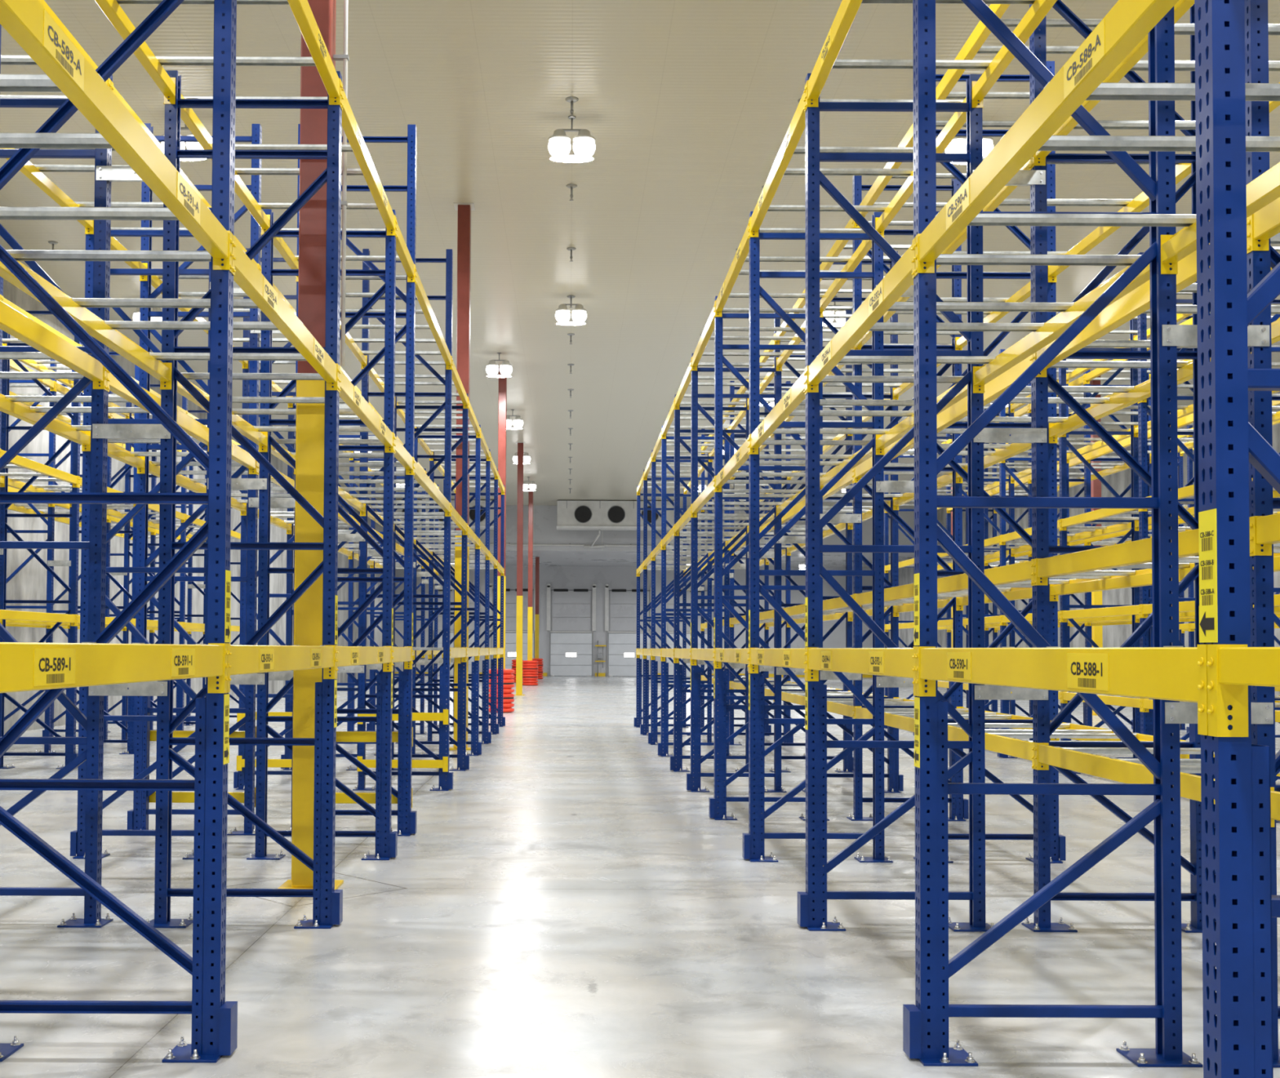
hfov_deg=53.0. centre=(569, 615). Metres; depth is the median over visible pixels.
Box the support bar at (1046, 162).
[1046,162,1178,164]
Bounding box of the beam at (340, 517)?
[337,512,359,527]
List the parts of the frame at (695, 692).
post, plate, plate, post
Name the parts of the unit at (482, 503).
fan blade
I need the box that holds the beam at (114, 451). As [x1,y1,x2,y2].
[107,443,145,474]
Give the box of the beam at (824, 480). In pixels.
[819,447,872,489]
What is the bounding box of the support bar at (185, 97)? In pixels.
[183,96,327,99]
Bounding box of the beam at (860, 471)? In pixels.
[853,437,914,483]
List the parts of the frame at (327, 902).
post, plate, plate, post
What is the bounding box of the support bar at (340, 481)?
[338,479,418,484]
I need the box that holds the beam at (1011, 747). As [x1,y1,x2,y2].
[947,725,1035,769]
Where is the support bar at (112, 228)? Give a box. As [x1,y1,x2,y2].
[111,226,187,230]
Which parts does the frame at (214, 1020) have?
post, plate, plate, post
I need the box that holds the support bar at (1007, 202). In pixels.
[999,198,1133,206]
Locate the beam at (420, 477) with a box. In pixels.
[413,457,451,516]
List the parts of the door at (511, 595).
panel, panel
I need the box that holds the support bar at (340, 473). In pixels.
[338,471,424,475]
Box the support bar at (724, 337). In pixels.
[709,335,793,340]
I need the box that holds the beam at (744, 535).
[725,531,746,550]
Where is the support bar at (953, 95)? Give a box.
[946,91,1029,98]
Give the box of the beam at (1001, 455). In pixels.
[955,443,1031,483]
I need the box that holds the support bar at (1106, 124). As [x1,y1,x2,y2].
[1073,120,1195,129]
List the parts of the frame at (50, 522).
post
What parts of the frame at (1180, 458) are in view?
post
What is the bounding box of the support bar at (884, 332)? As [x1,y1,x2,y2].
[883,331,961,334]
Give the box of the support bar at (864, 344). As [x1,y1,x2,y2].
[863,343,951,345]
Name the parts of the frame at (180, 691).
post, post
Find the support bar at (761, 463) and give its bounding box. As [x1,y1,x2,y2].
[742,461,843,466]
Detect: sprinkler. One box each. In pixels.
[48,240,57,249]
[565,96,578,117]
[565,183,577,200]
[566,247,576,262]
[566,295,575,307]
[567,333,574,344]
[567,364,573,373]
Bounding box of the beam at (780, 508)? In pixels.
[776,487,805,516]
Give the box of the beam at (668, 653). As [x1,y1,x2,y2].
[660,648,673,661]
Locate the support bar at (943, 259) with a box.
[902,253,1141,266]
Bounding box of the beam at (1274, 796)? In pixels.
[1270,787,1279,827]
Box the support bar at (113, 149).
[14,145,162,151]
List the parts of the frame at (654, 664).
post, post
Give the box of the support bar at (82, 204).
[75,201,163,207]
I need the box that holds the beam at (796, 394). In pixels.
[748,368,806,454]
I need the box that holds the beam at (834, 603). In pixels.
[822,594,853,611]
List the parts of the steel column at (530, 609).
yellow casing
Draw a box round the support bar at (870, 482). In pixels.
[851,480,914,484]
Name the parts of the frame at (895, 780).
plate, post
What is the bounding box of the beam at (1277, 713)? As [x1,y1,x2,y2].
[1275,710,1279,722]
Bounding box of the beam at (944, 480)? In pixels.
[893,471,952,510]
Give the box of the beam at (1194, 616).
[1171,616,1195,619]
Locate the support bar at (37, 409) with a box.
[30,406,148,413]
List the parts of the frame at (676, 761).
post, plate, post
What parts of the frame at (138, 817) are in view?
post, plate, post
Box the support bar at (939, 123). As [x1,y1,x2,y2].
[935,120,1016,127]
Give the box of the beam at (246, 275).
[231,234,340,391]
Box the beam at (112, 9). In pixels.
[94,0,175,104]
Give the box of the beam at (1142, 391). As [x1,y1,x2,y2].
[1048,360,1193,443]
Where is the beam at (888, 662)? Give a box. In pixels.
[804,646,916,696]
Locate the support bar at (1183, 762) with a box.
[1111,758,1200,765]
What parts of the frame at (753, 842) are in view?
post, plate, plate, post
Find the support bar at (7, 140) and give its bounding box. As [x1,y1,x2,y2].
[0,132,151,148]
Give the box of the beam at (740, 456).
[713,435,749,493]
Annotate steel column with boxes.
[277,0,343,889]
[448,202,475,750]
[497,366,506,669]
[514,442,525,695]
[527,485,533,660]
[534,556,540,658]
[951,484,952,648]
[1089,368,1102,715]
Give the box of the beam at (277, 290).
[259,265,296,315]
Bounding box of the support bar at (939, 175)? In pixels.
[891,173,966,178]
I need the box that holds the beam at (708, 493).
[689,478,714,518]
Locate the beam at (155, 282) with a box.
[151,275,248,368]
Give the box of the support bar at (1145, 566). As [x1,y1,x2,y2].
[1022,561,1189,568]
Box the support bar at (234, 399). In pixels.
[231,396,345,403]
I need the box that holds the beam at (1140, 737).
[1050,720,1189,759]
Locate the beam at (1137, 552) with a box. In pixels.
[1033,517,1253,586]
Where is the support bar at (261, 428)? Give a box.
[253,426,387,431]
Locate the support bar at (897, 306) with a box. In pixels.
[862,301,1075,311]
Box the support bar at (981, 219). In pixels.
[935,212,1196,226]
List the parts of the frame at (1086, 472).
post, post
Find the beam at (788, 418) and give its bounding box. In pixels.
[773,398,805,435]
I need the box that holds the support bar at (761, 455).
[733,453,853,459]
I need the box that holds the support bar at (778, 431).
[755,427,890,434]
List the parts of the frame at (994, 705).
post, post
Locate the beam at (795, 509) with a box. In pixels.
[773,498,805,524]
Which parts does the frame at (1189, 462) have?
post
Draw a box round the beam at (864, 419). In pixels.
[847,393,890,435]
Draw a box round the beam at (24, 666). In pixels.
[0,642,228,693]
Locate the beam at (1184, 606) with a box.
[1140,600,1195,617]
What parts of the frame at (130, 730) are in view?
post, post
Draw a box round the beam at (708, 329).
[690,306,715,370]
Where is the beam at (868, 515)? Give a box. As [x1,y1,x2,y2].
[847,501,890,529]
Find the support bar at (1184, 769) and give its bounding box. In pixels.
[1180,765,1279,773]
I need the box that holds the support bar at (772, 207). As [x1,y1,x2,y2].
[767,204,887,211]
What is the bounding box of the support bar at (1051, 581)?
[1006,579,1069,584]
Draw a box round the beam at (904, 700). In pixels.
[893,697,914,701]
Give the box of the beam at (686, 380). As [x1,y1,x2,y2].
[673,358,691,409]
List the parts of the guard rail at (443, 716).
rail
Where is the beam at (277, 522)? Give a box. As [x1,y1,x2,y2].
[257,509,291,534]
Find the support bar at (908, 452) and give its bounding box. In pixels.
[900,450,995,455]
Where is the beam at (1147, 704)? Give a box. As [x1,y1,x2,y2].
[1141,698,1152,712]
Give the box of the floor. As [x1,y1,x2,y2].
[0,675,1279,1077]
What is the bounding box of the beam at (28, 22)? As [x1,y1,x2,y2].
[0,0,233,272]
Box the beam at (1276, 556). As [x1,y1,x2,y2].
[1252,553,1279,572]
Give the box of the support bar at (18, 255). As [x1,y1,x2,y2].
[6,249,244,262]
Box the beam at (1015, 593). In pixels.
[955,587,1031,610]
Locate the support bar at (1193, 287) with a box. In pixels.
[1178,283,1250,292]
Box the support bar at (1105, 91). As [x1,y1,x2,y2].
[1043,82,1279,101]
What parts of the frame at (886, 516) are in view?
post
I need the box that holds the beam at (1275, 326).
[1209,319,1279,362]
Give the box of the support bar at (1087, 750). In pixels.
[1054,746,1214,754]
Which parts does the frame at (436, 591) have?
post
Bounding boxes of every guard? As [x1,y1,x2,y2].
[488,669,514,712]
[511,659,523,683]
[522,660,537,685]
[532,658,543,679]
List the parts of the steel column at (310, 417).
yellow casing, plate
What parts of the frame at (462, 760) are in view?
post, plate, post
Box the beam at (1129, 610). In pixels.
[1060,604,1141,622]
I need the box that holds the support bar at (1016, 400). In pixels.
[989,397,1109,404]
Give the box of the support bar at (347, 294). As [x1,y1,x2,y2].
[340,292,416,297]
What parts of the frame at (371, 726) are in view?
post, post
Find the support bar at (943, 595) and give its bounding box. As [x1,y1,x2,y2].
[861,592,968,597]
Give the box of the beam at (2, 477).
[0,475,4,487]
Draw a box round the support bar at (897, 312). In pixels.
[893,311,991,314]
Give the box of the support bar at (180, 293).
[178,291,248,297]
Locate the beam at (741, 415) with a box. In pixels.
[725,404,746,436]
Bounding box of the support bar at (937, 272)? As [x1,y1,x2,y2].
[937,271,1030,272]
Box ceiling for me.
[0,0,1279,506]
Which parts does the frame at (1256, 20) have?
plate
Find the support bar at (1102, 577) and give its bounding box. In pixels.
[963,573,1111,579]
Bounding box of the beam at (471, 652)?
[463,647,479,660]
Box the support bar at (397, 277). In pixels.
[340,275,406,279]
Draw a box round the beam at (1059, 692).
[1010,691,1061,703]
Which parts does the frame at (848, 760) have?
post, plate, plate, post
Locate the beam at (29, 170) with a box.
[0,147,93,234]
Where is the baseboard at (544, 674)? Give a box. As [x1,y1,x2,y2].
[394,672,872,677]
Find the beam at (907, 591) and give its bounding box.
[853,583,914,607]
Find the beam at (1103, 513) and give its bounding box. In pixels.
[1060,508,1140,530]
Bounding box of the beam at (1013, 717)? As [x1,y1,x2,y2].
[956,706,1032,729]
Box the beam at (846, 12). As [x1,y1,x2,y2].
[804,0,862,109]
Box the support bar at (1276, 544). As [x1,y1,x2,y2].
[1142,537,1279,546]
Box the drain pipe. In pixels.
[367,529,805,548]
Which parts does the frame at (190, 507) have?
post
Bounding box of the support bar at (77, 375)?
[0,372,83,379]
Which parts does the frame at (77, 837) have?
post, plate, plate, post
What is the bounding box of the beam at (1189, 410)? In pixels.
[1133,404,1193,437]
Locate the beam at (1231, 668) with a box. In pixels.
[1206,644,1279,737]
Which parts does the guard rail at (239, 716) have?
rail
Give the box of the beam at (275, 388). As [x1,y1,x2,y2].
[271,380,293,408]
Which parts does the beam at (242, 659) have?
beam rail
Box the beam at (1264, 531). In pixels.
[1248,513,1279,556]
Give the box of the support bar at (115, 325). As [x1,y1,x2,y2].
[103,320,302,330]
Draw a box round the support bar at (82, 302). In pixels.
[71,297,284,308]
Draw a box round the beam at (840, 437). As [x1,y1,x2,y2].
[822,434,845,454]
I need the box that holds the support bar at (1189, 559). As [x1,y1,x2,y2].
[1053,555,1199,563]
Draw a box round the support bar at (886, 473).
[884,471,951,475]
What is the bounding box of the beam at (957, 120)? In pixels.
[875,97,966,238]
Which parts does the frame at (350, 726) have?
post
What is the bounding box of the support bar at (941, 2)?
[861,0,1035,4]
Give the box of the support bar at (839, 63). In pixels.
[831,58,992,69]
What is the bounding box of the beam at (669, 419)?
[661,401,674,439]
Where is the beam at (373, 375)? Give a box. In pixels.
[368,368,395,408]
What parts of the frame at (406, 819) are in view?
post, plate, post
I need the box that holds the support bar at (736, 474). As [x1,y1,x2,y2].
[732,472,826,476]
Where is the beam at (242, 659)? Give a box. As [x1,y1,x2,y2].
[226,643,337,693]
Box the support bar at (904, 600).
[885,599,914,602]
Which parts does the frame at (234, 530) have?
post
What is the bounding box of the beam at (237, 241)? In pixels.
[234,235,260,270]
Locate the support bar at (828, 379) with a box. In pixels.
[800,374,964,382]
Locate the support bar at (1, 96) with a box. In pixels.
[0,95,67,98]
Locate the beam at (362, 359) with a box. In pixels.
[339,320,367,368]
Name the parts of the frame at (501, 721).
post, post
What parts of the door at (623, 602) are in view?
panel, panel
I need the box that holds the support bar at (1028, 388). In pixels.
[1020,386,1134,392]
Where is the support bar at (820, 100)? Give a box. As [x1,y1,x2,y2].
[819,98,964,102]
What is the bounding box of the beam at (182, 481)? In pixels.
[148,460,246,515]
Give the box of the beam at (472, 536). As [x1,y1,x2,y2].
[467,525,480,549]
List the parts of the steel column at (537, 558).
yellow casing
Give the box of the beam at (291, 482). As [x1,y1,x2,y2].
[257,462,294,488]
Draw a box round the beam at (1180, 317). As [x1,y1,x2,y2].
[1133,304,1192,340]
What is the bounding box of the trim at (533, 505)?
[395,505,740,551]
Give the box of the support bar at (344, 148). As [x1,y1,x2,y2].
[235,143,352,151]
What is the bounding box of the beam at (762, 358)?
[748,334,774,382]
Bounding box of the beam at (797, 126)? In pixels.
[748,84,806,238]
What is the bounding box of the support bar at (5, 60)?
[0,55,90,64]
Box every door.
[430,583,479,675]
[488,583,535,669]
[546,583,595,676]
[604,584,651,676]
[662,585,712,676]
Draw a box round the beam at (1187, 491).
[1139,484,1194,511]
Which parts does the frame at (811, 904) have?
post, plate, plate, post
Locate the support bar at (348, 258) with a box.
[294,255,400,261]
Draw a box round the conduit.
[333,0,349,366]
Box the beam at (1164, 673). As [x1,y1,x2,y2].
[915,644,1208,735]
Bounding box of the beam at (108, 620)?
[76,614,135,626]
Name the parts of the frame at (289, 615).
post, post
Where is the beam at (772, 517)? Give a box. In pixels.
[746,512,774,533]
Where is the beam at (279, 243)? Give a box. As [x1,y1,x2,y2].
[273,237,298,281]
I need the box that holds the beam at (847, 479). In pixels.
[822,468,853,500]
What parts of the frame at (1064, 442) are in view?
post, post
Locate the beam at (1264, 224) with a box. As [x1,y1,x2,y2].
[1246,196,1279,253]
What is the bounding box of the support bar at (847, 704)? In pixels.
[833,702,914,706]
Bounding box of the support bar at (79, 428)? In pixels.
[71,425,206,431]
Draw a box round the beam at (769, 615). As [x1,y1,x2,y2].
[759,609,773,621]
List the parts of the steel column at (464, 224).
plate, yellow casing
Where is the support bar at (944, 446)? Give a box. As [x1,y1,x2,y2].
[912,444,1010,448]
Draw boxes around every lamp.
[133,307,161,320]
[161,124,203,149]
[354,444,371,453]
[485,352,512,376]
[506,409,523,428]
[512,452,530,463]
[523,476,536,490]
[547,115,595,159]
[555,295,586,323]
[697,480,706,490]
[759,390,773,404]
[799,561,805,568]
[822,296,845,324]
[945,136,993,156]
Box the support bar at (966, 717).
[894,714,1013,719]
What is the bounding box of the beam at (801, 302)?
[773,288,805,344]
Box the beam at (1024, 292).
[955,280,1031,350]
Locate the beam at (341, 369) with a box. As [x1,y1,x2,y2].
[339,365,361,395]
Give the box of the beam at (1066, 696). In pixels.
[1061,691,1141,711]
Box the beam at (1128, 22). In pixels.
[913,0,1178,275]
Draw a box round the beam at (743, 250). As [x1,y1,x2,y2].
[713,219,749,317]
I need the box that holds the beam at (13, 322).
[0,300,107,390]
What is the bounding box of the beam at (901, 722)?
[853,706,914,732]
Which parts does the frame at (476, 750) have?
post, post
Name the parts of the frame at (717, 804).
post, plate, post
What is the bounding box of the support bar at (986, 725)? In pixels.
[947,723,1072,728]
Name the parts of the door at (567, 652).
panel, panel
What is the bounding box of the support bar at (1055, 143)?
[1000,135,1279,151]
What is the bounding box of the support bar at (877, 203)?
[860,201,946,207]
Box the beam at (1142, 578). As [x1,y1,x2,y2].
[1049,563,1195,601]
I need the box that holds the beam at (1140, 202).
[1048,153,1191,282]
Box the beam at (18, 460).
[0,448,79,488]
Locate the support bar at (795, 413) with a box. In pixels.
[788,410,913,416]
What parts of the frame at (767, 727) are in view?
post, post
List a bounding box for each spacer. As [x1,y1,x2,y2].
[0,548,3,555]
[47,560,71,566]
[88,681,167,696]
[92,423,170,439]
[96,165,143,182]
[109,573,127,575]
[187,584,204,588]
[204,673,264,684]
[207,478,266,489]
[209,281,245,293]
[248,497,295,507]
[250,329,282,333]
[268,671,293,680]
[337,533,365,542]
[337,666,364,673]
[338,403,350,408]
[358,663,382,669]
[359,550,381,556]
[368,435,377,439]
[394,662,414,666]
[395,562,415,568]
[416,660,431,665]
[417,571,432,577]
[421,658,443,663]
[422,579,444,583]
[435,585,454,590]
[683,586,704,591]
[683,659,690,663]
[697,580,714,585]
[697,660,706,665]
[708,573,733,577]
[708,661,724,666]
[722,484,733,488]
[725,564,746,569]
[725,662,745,668]
[746,551,773,558]
[746,665,773,671]
[776,403,805,410]
[776,536,805,543]
[776,667,804,675]
[819,514,861,523]
[820,671,861,679]
[836,363,861,364]
[875,284,913,297]
[875,481,914,493]
[876,676,913,688]
[972,169,1045,186]
[973,427,1047,443]
[974,685,1048,700]
[1161,324,1269,347]
[1164,702,1273,724]
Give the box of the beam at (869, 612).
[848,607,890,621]
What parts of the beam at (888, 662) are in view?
beam rail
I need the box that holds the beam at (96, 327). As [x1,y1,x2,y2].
[0,261,172,389]
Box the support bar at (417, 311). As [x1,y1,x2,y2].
[339,309,423,313]
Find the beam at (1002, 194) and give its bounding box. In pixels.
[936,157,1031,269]
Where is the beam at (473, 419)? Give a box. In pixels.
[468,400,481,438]
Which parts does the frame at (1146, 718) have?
post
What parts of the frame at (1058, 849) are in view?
plate, post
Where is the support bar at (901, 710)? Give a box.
[861,707,968,712]
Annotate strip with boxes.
[222,693,229,764]
[224,569,231,642]
[333,680,337,728]
[334,595,337,644]
[391,608,393,645]
[391,672,392,708]
[411,613,413,646]
[690,622,691,648]
[690,666,691,690]
[713,617,715,647]
[713,669,715,698]
[748,609,750,647]
[748,674,750,710]
[804,597,808,646]
[804,681,808,729]
[913,573,919,645]
[914,697,919,768]
[1198,508,1217,642]
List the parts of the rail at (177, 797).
rail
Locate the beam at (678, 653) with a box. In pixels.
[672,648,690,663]
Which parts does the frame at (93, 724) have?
plate, post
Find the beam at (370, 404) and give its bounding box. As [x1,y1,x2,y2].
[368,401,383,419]
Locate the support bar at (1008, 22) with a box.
[1000,18,1102,26]
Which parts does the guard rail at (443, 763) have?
rail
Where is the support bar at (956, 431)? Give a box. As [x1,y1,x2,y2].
[937,428,966,434]
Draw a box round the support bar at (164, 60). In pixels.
[155,56,315,66]
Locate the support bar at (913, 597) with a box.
[907,597,952,599]
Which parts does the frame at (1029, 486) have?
post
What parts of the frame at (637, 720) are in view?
post, post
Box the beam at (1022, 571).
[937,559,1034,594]
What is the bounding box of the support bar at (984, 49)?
[961,45,1079,53]
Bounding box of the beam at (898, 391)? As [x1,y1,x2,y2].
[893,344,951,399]
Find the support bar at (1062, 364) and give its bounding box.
[1048,360,1188,368]
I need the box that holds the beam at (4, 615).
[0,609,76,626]
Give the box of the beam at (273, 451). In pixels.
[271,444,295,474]
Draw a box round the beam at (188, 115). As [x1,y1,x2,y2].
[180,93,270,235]
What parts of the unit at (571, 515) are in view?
fan blade, fan blade, fan blade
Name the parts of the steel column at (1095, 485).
yellow casing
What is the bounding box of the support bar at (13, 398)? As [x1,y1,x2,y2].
[4,395,159,402]
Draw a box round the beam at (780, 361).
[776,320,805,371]
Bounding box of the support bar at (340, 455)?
[290,452,409,457]
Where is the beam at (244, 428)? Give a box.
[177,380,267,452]
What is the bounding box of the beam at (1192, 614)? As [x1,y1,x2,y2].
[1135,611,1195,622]
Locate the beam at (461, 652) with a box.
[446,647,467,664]
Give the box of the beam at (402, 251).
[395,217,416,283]
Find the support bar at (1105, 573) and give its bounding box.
[1066,569,1137,576]
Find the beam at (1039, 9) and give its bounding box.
[972,0,1057,108]
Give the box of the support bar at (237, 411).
[231,408,356,415]
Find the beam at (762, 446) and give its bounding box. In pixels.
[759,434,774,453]
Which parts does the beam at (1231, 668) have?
rail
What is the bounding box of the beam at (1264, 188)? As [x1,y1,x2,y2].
[1160,161,1279,274]
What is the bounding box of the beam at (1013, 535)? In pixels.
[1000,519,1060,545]
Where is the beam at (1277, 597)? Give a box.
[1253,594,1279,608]
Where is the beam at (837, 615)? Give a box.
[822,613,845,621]
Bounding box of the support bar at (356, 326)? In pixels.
[351,324,430,328]
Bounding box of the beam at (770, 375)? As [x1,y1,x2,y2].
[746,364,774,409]
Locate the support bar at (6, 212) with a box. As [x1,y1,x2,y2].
[0,206,211,220]
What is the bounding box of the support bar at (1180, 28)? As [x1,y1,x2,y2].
[1173,23,1279,35]
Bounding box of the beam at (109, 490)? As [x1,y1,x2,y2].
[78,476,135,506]
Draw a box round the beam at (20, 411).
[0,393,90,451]
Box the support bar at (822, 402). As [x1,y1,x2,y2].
[798,399,913,406]
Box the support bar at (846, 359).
[838,355,995,364]
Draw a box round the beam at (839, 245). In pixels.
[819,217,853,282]
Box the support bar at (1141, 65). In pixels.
[1129,60,1279,71]
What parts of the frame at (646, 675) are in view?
post, post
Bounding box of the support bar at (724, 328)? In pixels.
[713,326,793,331]
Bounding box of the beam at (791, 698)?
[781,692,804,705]
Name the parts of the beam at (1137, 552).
rail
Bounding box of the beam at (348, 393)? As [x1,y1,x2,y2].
[338,365,395,453]
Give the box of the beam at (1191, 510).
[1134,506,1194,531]
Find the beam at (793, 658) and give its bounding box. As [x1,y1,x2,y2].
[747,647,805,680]
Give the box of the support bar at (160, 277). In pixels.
[155,275,208,279]
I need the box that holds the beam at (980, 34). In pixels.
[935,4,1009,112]
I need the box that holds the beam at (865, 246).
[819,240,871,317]
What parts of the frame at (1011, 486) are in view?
post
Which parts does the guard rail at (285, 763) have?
rail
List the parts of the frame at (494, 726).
post, post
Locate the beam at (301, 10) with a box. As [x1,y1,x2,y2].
[287,0,342,107]
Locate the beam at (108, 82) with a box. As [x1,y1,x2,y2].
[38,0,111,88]
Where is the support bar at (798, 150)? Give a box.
[793,146,913,154]
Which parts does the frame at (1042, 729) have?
post, plate, plate, post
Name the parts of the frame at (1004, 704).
post, post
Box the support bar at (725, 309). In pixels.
[723,307,805,312]
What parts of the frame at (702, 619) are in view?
post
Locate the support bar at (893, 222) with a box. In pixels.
[848,220,913,226]
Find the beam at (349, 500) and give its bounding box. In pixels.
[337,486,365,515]
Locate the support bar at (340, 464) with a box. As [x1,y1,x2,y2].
[338,462,417,466]
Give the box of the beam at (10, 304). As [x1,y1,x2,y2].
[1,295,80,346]
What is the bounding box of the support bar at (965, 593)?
[946,591,968,594]
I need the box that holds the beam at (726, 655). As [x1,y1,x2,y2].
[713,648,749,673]
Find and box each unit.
[395,500,496,529]
[556,500,674,530]
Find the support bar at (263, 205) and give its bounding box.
[257,202,377,209]
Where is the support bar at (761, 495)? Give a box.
[712,493,795,497]
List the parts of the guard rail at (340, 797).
rail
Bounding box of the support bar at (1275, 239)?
[1270,232,1279,244]
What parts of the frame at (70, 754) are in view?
post, plate, post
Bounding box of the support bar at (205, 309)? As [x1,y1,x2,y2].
[202,308,294,313]
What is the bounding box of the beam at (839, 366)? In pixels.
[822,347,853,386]
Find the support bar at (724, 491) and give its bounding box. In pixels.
[722,488,802,493]
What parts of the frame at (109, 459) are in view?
post, post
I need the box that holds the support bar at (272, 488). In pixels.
[231,487,285,490]
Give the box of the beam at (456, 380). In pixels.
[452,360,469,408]
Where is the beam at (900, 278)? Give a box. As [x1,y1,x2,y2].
[804,237,915,393]
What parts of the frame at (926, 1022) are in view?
post, plate, plate, post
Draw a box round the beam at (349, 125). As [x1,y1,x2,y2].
[341,81,396,236]
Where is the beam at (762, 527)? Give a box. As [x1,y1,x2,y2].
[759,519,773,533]
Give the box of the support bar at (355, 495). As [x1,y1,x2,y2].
[350,493,431,497]
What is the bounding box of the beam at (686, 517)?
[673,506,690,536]
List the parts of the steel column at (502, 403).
yellow casing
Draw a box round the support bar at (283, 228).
[280,227,385,231]
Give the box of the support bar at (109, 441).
[107,438,200,443]
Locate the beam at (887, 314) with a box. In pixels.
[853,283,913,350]
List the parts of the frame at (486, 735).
post, post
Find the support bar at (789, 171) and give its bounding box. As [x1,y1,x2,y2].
[783,168,913,175]
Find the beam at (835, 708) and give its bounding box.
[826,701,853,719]
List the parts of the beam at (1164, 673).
beam rail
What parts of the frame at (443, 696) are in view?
post, plate, plate, post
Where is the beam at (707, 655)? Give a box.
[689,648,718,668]
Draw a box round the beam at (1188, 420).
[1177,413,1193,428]
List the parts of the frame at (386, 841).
post, plate, plate, post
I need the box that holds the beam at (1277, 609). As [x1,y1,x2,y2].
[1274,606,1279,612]
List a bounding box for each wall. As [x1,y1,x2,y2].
[0,278,382,734]
[367,504,914,567]
[394,565,872,676]
[888,392,1279,695]
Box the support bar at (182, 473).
[177,471,279,475]
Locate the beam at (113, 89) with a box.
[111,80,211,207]
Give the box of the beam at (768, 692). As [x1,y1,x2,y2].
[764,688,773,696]
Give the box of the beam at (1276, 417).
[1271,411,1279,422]
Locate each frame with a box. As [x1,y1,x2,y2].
[0,0,237,1063]
[0,75,113,928]
[0,276,3,448]
[0,311,81,768]
[4,360,57,752]
[42,383,112,740]
[62,351,138,754]
[70,228,210,859]
[107,415,156,733]
[118,384,187,740]
[127,123,262,835]
[146,70,342,928]
[146,460,193,725]
[173,410,207,724]
[202,450,241,717]
[233,248,296,790]
[246,208,397,860]
[280,395,360,770]
[286,124,417,836]
[336,435,382,755]
[346,451,409,743]
[352,248,453,791]
[366,468,426,734]
[391,393,469,771]
[394,484,439,726]
[412,424,481,755]
[426,448,491,744]
[438,468,498,734]
[450,484,505,727]
[633,485,688,728]
[640,469,697,735]
[648,449,712,745]
[657,425,732,756]
[670,394,749,772]
[686,353,786,792]
[700,428,746,728]
[708,296,829,821]
[711,408,771,736]
[728,381,793,745]
[742,211,893,862]
[759,355,805,755]
[769,306,853,773]
[797,73,993,932]
[801,251,903,793]
[846,175,968,821]
[884,455,914,728]
[902,0,1203,1067]
[912,422,968,735]
[913,61,1066,863]
[946,433,999,729]
[962,403,1015,738]
[983,408,1029,728]
[997,349,1070,758]
[1021,0,1216,933]
[1027,382,1085,741]
[1058,311,1140,773]
[1083,350,1153,726]
[1131,452,1186,730]
[1137,252,1195,755]
[1177,315,1194,486]
[1186,425,1195,733]
[1194,0,1279,1077]
[1244,0,1279,1067]
[1249,263,1279,822]
[1253,299,1279,779]
[1273,391,1279,737]
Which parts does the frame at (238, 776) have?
post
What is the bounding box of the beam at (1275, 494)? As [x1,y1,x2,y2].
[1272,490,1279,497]
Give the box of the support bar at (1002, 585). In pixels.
[995,584,1031,587]
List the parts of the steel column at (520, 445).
yellow casing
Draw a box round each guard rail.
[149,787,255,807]
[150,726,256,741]
[236,711,292,722]
[236,755,291,771]
[335,788,412,808]
[336,727,413,746]
[356,756,448,772]
[357,709,448,724]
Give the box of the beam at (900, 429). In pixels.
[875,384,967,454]
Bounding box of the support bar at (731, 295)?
[728,293,824,297]
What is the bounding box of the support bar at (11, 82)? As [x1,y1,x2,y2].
[0,73,104,92]
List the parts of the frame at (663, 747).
post, post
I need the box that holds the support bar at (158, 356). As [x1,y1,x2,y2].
[148,351,328,360]
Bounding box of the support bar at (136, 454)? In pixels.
[129,451,206,456]
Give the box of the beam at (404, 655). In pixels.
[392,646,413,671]
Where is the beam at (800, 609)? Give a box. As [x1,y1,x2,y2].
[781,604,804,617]
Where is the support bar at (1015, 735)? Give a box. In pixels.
[984,732,1139,738]
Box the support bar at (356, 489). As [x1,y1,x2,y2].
[340,487,425,491]
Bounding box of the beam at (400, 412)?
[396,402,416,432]
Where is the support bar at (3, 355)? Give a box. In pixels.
[0,351,88,359]

